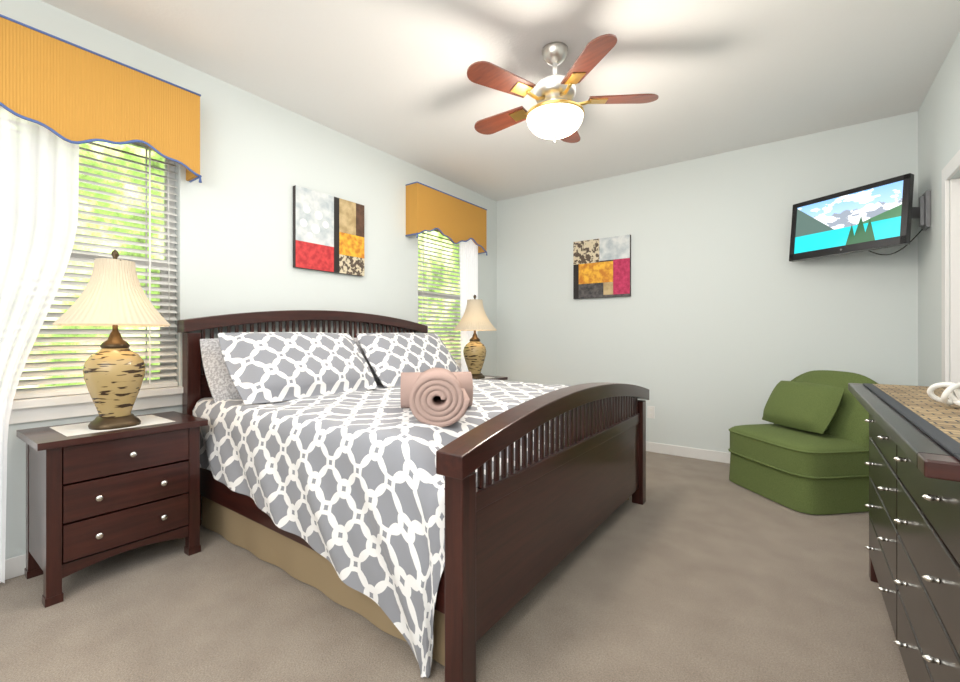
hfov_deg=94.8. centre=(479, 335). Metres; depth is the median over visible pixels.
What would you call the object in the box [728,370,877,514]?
chair
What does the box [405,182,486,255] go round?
valance
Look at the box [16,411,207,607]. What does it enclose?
nightstand
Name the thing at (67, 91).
valance
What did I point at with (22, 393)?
window blinds
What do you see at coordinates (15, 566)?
baseboard
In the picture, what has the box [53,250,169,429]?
lamp
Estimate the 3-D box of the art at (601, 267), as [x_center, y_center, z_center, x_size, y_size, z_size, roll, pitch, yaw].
[1.274,-0.705,4.636,0.610,0.620,0.037,0,0,36]
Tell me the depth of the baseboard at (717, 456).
4.14 m
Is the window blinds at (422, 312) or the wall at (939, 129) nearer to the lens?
the wall at (939, 129)
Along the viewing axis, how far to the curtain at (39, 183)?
2.08 m
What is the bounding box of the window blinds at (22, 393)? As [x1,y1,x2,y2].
[14,142,177,398]
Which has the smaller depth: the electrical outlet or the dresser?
the dresser
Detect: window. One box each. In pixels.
[9,141,182,423]
[418,230,460,369]
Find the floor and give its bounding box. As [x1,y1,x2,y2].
[0,451,909,681]
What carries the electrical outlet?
attached to the wall at (718, 324)
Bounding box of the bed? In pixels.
[177,310,648,681]
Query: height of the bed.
1.340 m
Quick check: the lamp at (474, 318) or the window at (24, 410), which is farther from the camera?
the lamp at (474, 318)
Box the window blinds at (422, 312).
[418,229,460,362]
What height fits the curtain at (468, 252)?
1.815 m
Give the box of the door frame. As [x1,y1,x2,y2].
[942,150,959,383]
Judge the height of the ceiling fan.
0.532 m
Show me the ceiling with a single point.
(390, 77)
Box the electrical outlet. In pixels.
[647,406,654,418]
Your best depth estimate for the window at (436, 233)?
4.74 m
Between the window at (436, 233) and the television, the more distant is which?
the window at (436, 233)
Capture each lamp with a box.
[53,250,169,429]
[453,295,496,378]
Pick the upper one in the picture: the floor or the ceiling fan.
the ceiling fan
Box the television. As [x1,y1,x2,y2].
[789,173,930,261]
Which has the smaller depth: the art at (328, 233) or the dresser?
the dresser
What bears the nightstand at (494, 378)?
on the floor
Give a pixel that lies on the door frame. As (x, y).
(951, 168)
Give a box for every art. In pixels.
[293,185,363,276]
[573,235,630,298]
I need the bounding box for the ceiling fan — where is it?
[467,34,658,142]
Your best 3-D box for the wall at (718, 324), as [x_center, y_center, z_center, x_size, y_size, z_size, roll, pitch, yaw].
[1.758,-0.250,4.402,4.030,2.800,0.150,0,0,36]
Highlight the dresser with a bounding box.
[848,382,959,681]
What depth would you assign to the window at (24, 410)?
2.47 m
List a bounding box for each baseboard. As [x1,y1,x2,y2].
[5,504,201,579]
[646,441,729,463]
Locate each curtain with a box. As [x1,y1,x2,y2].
[0,106,78,582]
[459,239,477,371]
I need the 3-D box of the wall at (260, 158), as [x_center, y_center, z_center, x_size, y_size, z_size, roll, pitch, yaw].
[-1.507,-0.250,3.208,0.150,2.800,5.920,0,0,36]
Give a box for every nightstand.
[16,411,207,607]
[479,375,507,379]
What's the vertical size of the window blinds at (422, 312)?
1.452 m
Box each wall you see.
[0,0,496,558]
[497,111,917,452]
[918,32,959,385]
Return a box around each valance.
[0,14,201,182]
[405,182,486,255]
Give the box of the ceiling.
[41,0,959,200]

